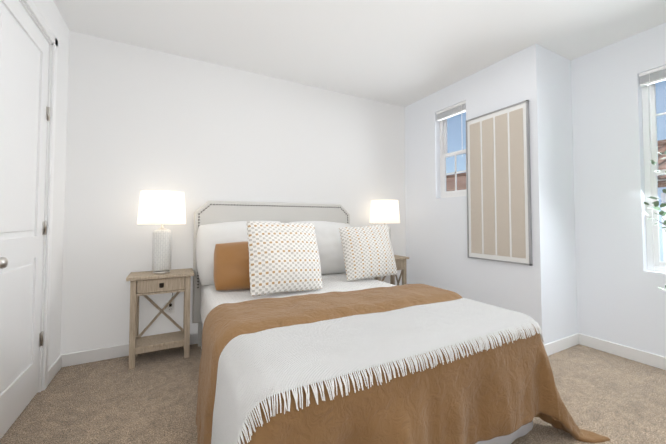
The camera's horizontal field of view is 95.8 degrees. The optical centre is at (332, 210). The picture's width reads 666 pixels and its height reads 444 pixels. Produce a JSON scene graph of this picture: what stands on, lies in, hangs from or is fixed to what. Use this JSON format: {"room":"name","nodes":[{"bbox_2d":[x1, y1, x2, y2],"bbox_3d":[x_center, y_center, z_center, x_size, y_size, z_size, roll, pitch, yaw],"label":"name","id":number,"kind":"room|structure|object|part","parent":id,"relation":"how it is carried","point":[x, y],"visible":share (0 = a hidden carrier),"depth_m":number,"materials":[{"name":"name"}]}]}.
{"room":"bedroom","nodes":[
{"label":"bedroom","id":0,"kind":"room"},
{"bbox_2d":[32,0,69,368],"bbox_3d":[-1.219,-0.186,0.472,0.160,2.745,4.400,1,-2,-28],"label":"wall","id":1,"kind":"structure","parent":0,"point":[52,16],"depth_m":2.31,"materials":[{"name":"white paint"}]},
{"bbox_2d":[0,0,49,439],"bbox_3d":[-1.803,0.013,1.752,0.110,2.405,0.801,1,-2,-28],"label":"door","id":2,"kind":"structure","parent":1,"relation":"in","point":[24,74],"depth_m":1.78,"materials":[{"name":"white wood"}]},
{"bbox_2d":[19,0,57,392],"bbox_3d":[-1.873,-0.019,1.711,0.176,2.492,0.944,1,-2,-28],"label":"door frame","id":3,"kind":"structure","parent":1,"relation":"attached to","point":[33,12],"depth_m":2.11,"materials":[{"name":"white wood"}]},
{"bbox_2d":[48,354,62,384],"bbox_3d":[-2.099,1.195,2.266,0.014,0.100,0.290,1,-2,-28],"label":"baseboard","id":4,"kind":"structure","parent":1,"relation":"attached to","point":[56,366],"depth_m":2.27,"materials":[{"name":"white wood"}]},
{"bbox_2d":[60,31,405,354],"bbox_3d":[-0.630,-0.093,3.368,3.923,2.745,0.160,1,-2,-28],"label":"wall","id":5,"kind":"structure","parent":0,"point":[199,133],"depth_m":2.84,"materials":[{"name":"white paint"}]},
{"bbox_2d":[63,333,197,366],"bbox_3d":[-0.589,1.227,3.247,3.603,0.100,0.017,1,-2,-28],"label":"baseboard","id":6,"kind":"structure","parent":5,"relation":"attached to","point":[117,351],"depth_m":2.51,"materials":[{"name":"white wood"}]},
{"bbox_2d":[166,300,174,313],"bbox_3d":[-1.500,0.887,2.777,0.070,0.114,0.008,1,-2,-28],"label":"electrical outlet plate","id":7,"kind":"object","parent":5,"relation":"attached to","point":[170,309],"visible":0.81,"depth_m":2.78,"materials":[{"name":"white plastic"}]},
{"bbox_2d":[0,344,665,443],"bbox_3d":[0.711,1.269,1.454,4.813,0.100,5.000,1,-2,-28],"label":"floor","id":8,"kind":"structure","parent":0,"point":[151,397],"depth_m":1.94,"materials":[{"name":"carpet"}]},
{"bbox_2d":[126,268,193,368],"bbox_3d":[-1.480,0.895,2.598,0.490,0.720,0.300,1,-2,-28],"label":"nightstand","id":9,"kind":"object","parent":8,"relation":"on","point":[146,283],"visible":1,"depth_m":2.53,"materials":[{"name":"brown wood"}]},
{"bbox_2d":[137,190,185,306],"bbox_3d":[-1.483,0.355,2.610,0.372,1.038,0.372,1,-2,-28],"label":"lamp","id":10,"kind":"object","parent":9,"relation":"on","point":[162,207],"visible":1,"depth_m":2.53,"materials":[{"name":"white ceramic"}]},
{"bbox_3d":[-1.483,-0.024,2.622,0.372,0.280,0.372,1,-2,-28],"label":"lamp shade","id":11,"kind":"part","parent":10,"relation":"part of","materials":[{"name":"white fabric"}]},
{"bbox_2d":[374,255,408,285],"bbox_3d":[0.660,0.932,3.737,0.490,0.720,0.300,1,-2,-28],"label":"nightstand","id":12,"kind":"object","parent":8,"relation":"on","point":[400,261],"visible":0.15,"depth_m":3.72,"materials":[{"name":"brown wood"}]},
{"bbox_2d":[370,200,399,239],"bbox_3d":[0.644,0.222,3.748,0.372,0.700,0.372,1,-2,-28],"label":"lamp","id":13,"kind":"object","parent":12,"relation":"on","point":[384,211],"visible":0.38,"depth_m":3.60,"materials":[{"name":"white fabric"}]},
{"bbox_3d":[0.644,0.012,3.754,0.372,0.280,0.372,1,-2,-28],"label":"lamp shade","id":14,"kind":"part","parent":13,"relation":"part of","materials":[{"name":"white fabric"}]},
{"bbox_2d":[192,200,609,443],"bbox_3d":[-0.035,0.570,2.167,2.174,1.386,2.430,1,-2,-28],"label":"bed","id":15,"kind":"object","parent":8,"relation":"on","point":[311,330],"visible":1,"depth_m":1.47,"materials":[{"name":"white fabric"}]},
{"bbox_2d":[196,221,280,284],"bbox_3d":[-0.851,0.388,2.875,0.854,0.606,0.333,-2,-13,-25],"label":"pillow","id":16,"kind":"object","parent":15,"relation":"on","point":[209,234],"depth_m":2.71,"materials":[{"name":"white fabric"}]},
{"bbox_3d":[-0.559,0.593,3.219,1.700,1.365,0.080,1,-2,-28],"label":"headboard","id":17,"kind":"part","parent":15,"relation":"part of","materials":[{"name":"white fabric"}]},
{"bbox_2d":[200,272,395,324],"bbox_3d":[-0.176,0.796,2.494,1.602,0.289,1.482,1,-2,-28],"label":"quilt","id":18,"kind":"object","parent":15,"relation":"on","point":[211,297],"depth_m":2.48,"materials":[{"name":"fabric"}]},
{"bbox_2d":[289,221,349,274],"bbox_3d":[-0.108,0.398,3.279,0.850,0.607,0.338,3,-17,-31],"label":"pillow","id":19,"kind":"object","parent":15,"relation":"on","point":[328,237],"depth_m":3.18,"materials":[{"name":"white fabric"}]},
{"bbox_2d":[211,298,536,443],"bbox_3d":[0.334,0.818,1.530,1.786,0.495,0.519,1,-2,-28],"label":"throw","id":20,"kind":"object","parent":15,"relation":"on","point":[259,366],"depth_m":1.30,"materials":[{"name":"white fabric"}]},
{"bbox_2d":[196,284,609,443],"bbox_3d":[0.219,0.898,1.675,2.186,0.698,1.356,1,-2,-28],"label":"duvet","id":21,"kind":"object","parent":15,"relation":"on","point":[408,363],"depth_m":1.34,"materials":[{"name":"fabric"}]},
{"bbox_2d":[642,150,665,289],"bbox_3d":[2.384,0.265,1.880,0.728,1.934,0.682,1,-2,-28],"label":"plant","id":22,"kind":"object","parent":8,"relation":"on","point":[657,208],"visible":1,"depth_m":2.03,"materials":[{"name":"green plant"}]},
{"bbox_2d":[53,0,665,118],"bbox_3d":[0.711,-1.585,1.545,4.813,0.120,5.000,1,-2,-28],"label":"ceiling","id":23,"kind":"structure","parent":0,"point":[403,53],"depth_m":2.52,"materials":[{"name":"white paint"}]},
{"bbox_2d":[405,44,551,343],"bbox_3d":[1.470,-0.091,3.425,0.160,2.745,1.713,1,-2,-28],"label":"wall","id":24,"kind":"structure","parent":0,"point":[436,239],"depth_m":3.18,"materials":[{"name":"white paint"}]},
{"bbox_2d":[436,101,466,197],"bbox_3d":[1.418,-0.686,3.520,0.132,1.060,0.440,1,-2,-28],"label":"window","id":25,"kind":"structure","parent":24,"relation":"in","point":[449,112],"depth_m":3.61,"materials":[{"name":"white plastic"}]},
{"bbox_2d":[466,100,532,265],"bbox_3d":[1.605,-0.248,2.969,0.032,1.480,0.643,1,-2,-28],"label":"framed wall art","id":26,"kind":"object","parent":24,"relation":"attached to","point":[498,186],"visible":0.94,"depth_m":2.92,"materials":[{"name":"silver metal"}]},
{"bbox_2d":[546,49,577,341],"bbox_3d":[2.105,-0.108,2.884,0.450,2.745,0.160,1,-2,-28],"label":"wall","id":27,"kind":"structure","parent":0,"point":[561,207],"depth_m":2.81,"materials":[{"name":"white paint"}]},
{"bbox_2d":[545,333,579,355],"bbox_3d":[2.068,1.210,2.722,0.540,0.100,0.017,1,-2,-28],"label":"baseboard","id":28,"kind":"structure","parent":27,"relation":"attached to","point":[556,346],"depth_m":2.72,"materials":[{"name":"white wood"}]},
{"bbox_2d":[571,23,665,356],"bbox_3d":[3.005,-0.142,1.842,0.160,2.745,2.847,1,-2,-28],"label":"wall","id":29,"kind":"structure","parent":0,"point":[621,297],"depth_m":2.65,"materials":[{"name":"white paint"}]},
{"bbox_2d":[579,333,665,369],"bbox_3d":[2.959,1.177,1.701,0.014,0.100,2.657,1,-2,-28],"label":"baseboard","id":30,"kind":"structure","parent":29,"relation":"attached to","point":[651,359],"depth_m":2.57,"materials":[{"name":"white wood"}]},
{"bbox_2d":[639,65,665,271],"bbox_3d":[2.829,-0.342,2.156,0.132,1.655,0.875,1,-2,-28],"label":"window","id":31,"kind":"structure","parent":29,"relation":"in","point":[649,79],"depth_m":2.51,"materials":[{"name":"white plastic"}]},
{"label":"outside","id":32,"kind":"structure","parent":0,"visible":0},
{"bbox_2d":[446,139,665,261],"bbox_3d":[6.191,1.621,5.723,3.290,6.470,26.000,1,-2,-28],"label":"neighbouring house","id":33,"kind":"structure","parent":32,"point":[460,184],"depth_m":5.02,"materials":[{"name":"brown brick"}]}
]}

